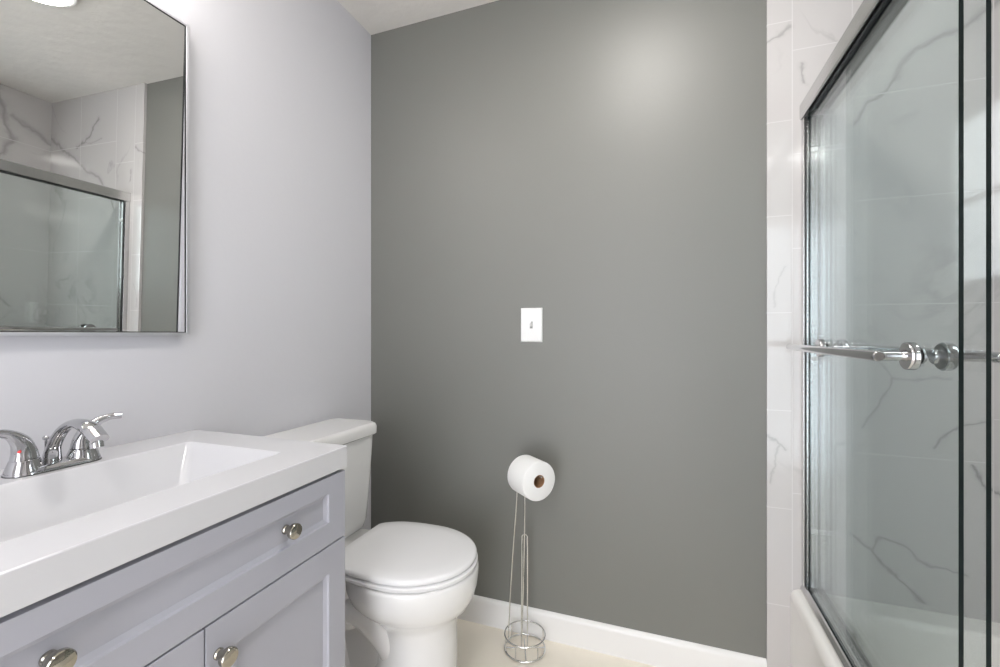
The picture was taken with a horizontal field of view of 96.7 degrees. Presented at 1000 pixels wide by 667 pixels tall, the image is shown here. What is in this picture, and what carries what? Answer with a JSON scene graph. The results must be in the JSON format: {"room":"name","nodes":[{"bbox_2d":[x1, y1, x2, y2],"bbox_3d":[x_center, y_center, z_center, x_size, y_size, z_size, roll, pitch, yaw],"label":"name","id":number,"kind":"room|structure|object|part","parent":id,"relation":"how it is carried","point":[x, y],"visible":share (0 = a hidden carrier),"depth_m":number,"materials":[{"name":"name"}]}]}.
{"room":"bathroom","nodes":[
{"label":"bathroom","id":0,"kind":"room"},
{"bbox_2d":[0,0,370,529],"bbox_3d":[-1.097,-0.079,0.596,0.100,2.430,2.870,0,0,20],"label":"wall","id":1,"kind":"structure","parent":0,"point":[278,339],"depth_m":1.38,"materials":[{"name":"white paint"}]},
{"bbox_2d":[0,0,188,335],"bbox_3d":[-0.927,-0.400,0.878,0.024,0.810,0.610,0,0,20],"label":"wall mirror","id":2,"kind":"object","parent":1,"relation":"attached to","point":[94,94],"visible":1,"depth_m":0.97,"materials":[{"name":"silver metal"}]},
{"bbox_2d":[337,0,497,34],"bbox_3d":[0.043,-1.334,0.181,2.527,0.080,3.070,0,0,20],"label":"ceiling","id":3,"kind":"structure","parent":0,"point":[376,16],"depth_m":1.78,"materials":[{"name":"white paint"}]},
{"bbox_2d":[457,618,655,666],"bbox_3d":[0.043,1.176,0.181,2.527,0.080,3.070,0,0,20],"label":"floor","id":4,"kind":"structure","parent":0,"point":[479,645],"depth_m":1.57,"materials":[{"name":"beige tile"}]},
{"bbox_2d":[0,469,344,666],"bbox_3d":[-0.684,0.723,0.792,0.539,0.826,0.664,0,0,20],"label":"vanity cabinet","id":5,"kind":"object","parent":4,"relation":"on","point":[262,585],"visible":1,"depth_m":0.73,"materials":[{"name":"grey paint"}]},
{"bbox_3d":[-0.522,0.385,0.522,0.029,0.030,0.030,0,0,20],"label":"knob","id":6,"kind":"part","parent":5,"relation":"part of","materials":[{"name":"silver metal"}]},
{"bbox_2d":[0,430,346,617],"bbox_3d":[-0.697,0.318,0.795,0.515,0.118,0.678,0,0,20],"label":"sink","id":7,"kind":"object","parent":5,"relation":"in","point":[61,529],"visible":0.98,"depth_m":0.78,"materials":[{"name":"white ceramic"}]},
{"bbox_2d":[0,412,121,478],"bbox_3d":[-0.841,0.210,0.841,0.175,0.098,0.177,0,0,-34],"label":"faucet","id":8,"kind":"object","parent":7,"relation":"on","point":[25,460],"visible":1,"depth_m":0.83,"materials":[{"name":"silver metal"}]},
{"bbox_3d":[-0.886,0.201,0.803,0.038,0.064,0.082,0,0,20],"label":"lever","id":9,"kind":"part","parent":8,"relation":"part of","materials":[{"name":"silver metal"}]},
{"bbox_3d":[-0.880,0.243,0.823,0.055,0.023,0.055,0,0,20],"label":"handle","id":10,"kind":"part","parent":8,"relation":"part of","materials":[{"name":"silver metal"}]},
{"bbox_3d":[-0.893,0.224,0.874,0.011,0.047,0.011,0,0,20],"label":"lift rod","id":11,"kind":"part","parent":8,"relation":"part of","materials":[{"name":"silver metal"}]},
{"bbox_3d":[-0.865,0.252,0.864,0.057,0.011,0.145,0,0,20],"label":"plate","id":12,"kind":"part","parent":8,"relation":"part of","materials":[{"name":"silver metal"}]},
{"bbox_3d":[-0.808,0.207,0.843,0.167,0.093,0.033,0,0,20],"label":"spout","id":13,"kind":"part","parent":8,"relation":"part of","materials":[{"name":"silver metal"}]},
{"bbox_3d":[-0.850,0.243,0.905,0.055,0.023,0.055,0,0,20],"label":"handle","id":14,"kind":"part","parent":8,"relation":"part of","materials":[{"name":"silver metal"}]},
{"bbox_3d":[-0.842,0.201,0.924,0.038,0.064,0.082,0,0,20],"label":"lever","id":15,"kind":"part","parent":8,"relation":"part of","materials":[{"name":"silver metal"}]},
{"bbox_3d":[-0.527,0.744,0.554,0.018,0.553,0.320,0,0,19],"label":"door","id":16,"kind":"part","parent":5,"relation":"part of","materials":[{"name":"grey paint"}]},
{"bbox_3d":[-0.446,0.522,0.720,0.029,0.030,0.030,0,0,20],"label":"knob","id":17,"kind":"part","parent":5,"relation":"part of","materials":[{"name":"silver metal"}]},
{"bbox_3d":[-0.420,0.744,0.868,0.018,0.553,0.340,0,0,19],"label":"door","id":18,"kind":"part","parent":5,"relation":"part of","materials":[{"name":"grey paint"}]},
{"bbox_3d":[-0.406,0.383,0.864,0.029,0.030,0.030,0,0,20],"label":"knob","id":19,"kind":"part","parent":5,"relation":"part of","materials":[{"name":"silver metal"}]},
{"bbox_2d":[263,418,478,666],"bbox_3d":[-0.389,0.729,1.403,0.668,0.815,0.406,0,0,20],"label":"toilet","id":20,"kind":"object","parent":4,"relation":"on","point":[408,584],"visible":0.7,"depth_m":1.28,"materials":[{"name":"white ceramic"}]},
{"bbox_3d":[-0.606,0.343,1.482,0.206,0.044,0.406,0,0,20],"label":"tank lid","id":21,"kind":"part","parent":20,"relation":"part of","materials":[{"name":"white ceramic"}]},
{"bbox_3d":[-0.606,0.532,1.482,0.182,0.335,0.384,0,0,20],"label":"tank","id":22,"kind":"part","parent":20,"relation":"part of","materials":[{"name":"white ceramic"}]},
{"bbox_3d":[-0.270,0.663,1.359,0.405,0.022,0.356,0,0,20],"label":"lid","id":23,"kind":"part","parent":20,"relation":"part of","materials":[{"name":"white plastic"}]},
{"bbox_3d":[-0.267,0.683,1.358,0.404,0.014,0.360,0,0,20],"label":"seat","id":24,"kind":"part","parent":20,"relation":"part of","materials":[{"name":"white plastic"}]},
{"bbox_2d":[504,476,545,663],"bbox_3d":[0.091,0.801,1.577,0.168,0.662,0.187,0,0,20],"label":"toilet paper stand","id":25,"kind":"object","parent":4,"relation":"on","point":[524,534],"visible":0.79,"depth_m":1.59,"materials":[{"name":"silver metal"}]},
{"bbox_3d":[0.088,0.923,1.597,0.026,0.410,0.005,0,0,0],"label":"spare roll post","id":26,"kind":"part","parent":25,"relation":"part of","materials":[{"name":"silver metal"}]},
{"bbox_2d":[507,455,554,500],"bbox_3d":[0.106,0.491,1.518,0.131,0.131,0.100,0,0,-29],"label":"toilet paper roll","id":27,"kind":"object","parent":25,"relation":"on","point":[523,472],"visible":0.99,"depth_m":1.48,"materials":[{"name":"white paper"}]},
{"bbox_2d":[790,589,999,666],"bbox_3d":[1.004,0.964,0.543,0.766,0.345,1.508,0,0,20],"label":"bathtub","id":28,"kind":"object","parent":4,"relation":"on","point":[888,635],"visible":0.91,"depth_m":1.21,"materials":[{"name":"white ceramic"}]},
{"bbox_2d":[371,0,999,666],"bbox_3d":[0.549,-0.079,1.571,2.527,2.430,0.112,0,0,20],"label":"wall","id":29,"kind":"structure","parent":0,"point":[599,166],"depth_m":1.50,"materials":[{"name":"grey paint"}]},
{"bbox_2d":[521,308,541,341],"bbox_3d":[0.117,-0.032,1.672,0.084,0.129,0.018,0,0,20],"label":"light switch","id":30,"kind":"object","parent":29,"relation":"attached to","point":[531,318],"visible":1,"depth_m":1.67,"materials":[{"name":"white plastic"}]},
{"bbox_2d":[457,595,766,666],"bbox_3d":[0.142,1.085,1.665,1.498,0.101,0.013,0,0,20],"label":"baseboard","id":31,"kind":"structure","parent":29,"relation":"attached to","point":[617,641],"depth_m":1.57,"materials":[{"name":"white wood"}]},
{"bbox_2d":[800,0,910,666],"bbox_3d":[0.697,0.042,0.655,0.062,1.496,1.508,0,0,20],"label":"shower door frame","id":32,"kind":"object","parent":29,"relation":"attached to","point":[867,7],"visible":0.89,"depth_m":1.34,"materials":[{"name":"silver metal"}]},
{"bbox_2d":[786,0,963,666],"bbox_3d":[0.780,0.050,1.015,0.081,1.458,0.726,0,0,20],"label":"shower door","id":33,"kind":"structure","parent":29,"relation":"attached to","point":[910,356],"depth_m":0.77,"materials":[{"name":"clear glass"}]},
{"bbox_3d":[0.854,0.040,1.222,0.060,0.049,0.049,0,0,20],"label":"bar post","id":34,"kind":"part","parent":33,"relation":"part of","materials":[{"name":"silver metal"}]},
{"bbox_3d":[0.811,-0.670,1.003,0.012,0.018,0.686,0,0,20],"label":"rail","id":35,"kind":"part","parent":33,"relation":"part of","materials":[{"name":"black"}]},
{"bbox_3d":[0.695,0.040,0.785,0.060,0.049,0.049,0,0,20],"label":"bar post","id":36,"kind":"part","parent":33,"relation":"part of","materials":[{"name":"silver metal"}]},
{"bbox_2d":[818,0,999,666],"bbox_3d":[0.870,0.050,0.977,0.092,1.458,0.736,0,0,20],"label":"shower door","id":37,"kind":"structure","parent":29,"relation":"attached to","point":[945,355],"depth_m":0.74,"materials":[{"name":"clear glass"}]},
{"bbox_3d":[0.948,0.040,1.187,0.070,0.049,0.049,0,0,20],"label":"bar post","id":38,"kind":"part","parent":37,"relation":"part of","materials":[{"name":"silver metal"}]},
{"bbox_3d":[0.834,-0.670,0.990,0.012,0.018,0.696,0,0,20],"label":"rail","id":39,"kind":"part","parent":37,"relation":"part of","materials":[{"name":"black"}]},
{"bbox_3d":[0.789,0.040,0.750,0.070,0.049,0.049,0,0,20],"label":"bar post","id":40,"kind":"part","parent":37,"relation":"part of","materials":[{"name":"silver metal"}]}
]}

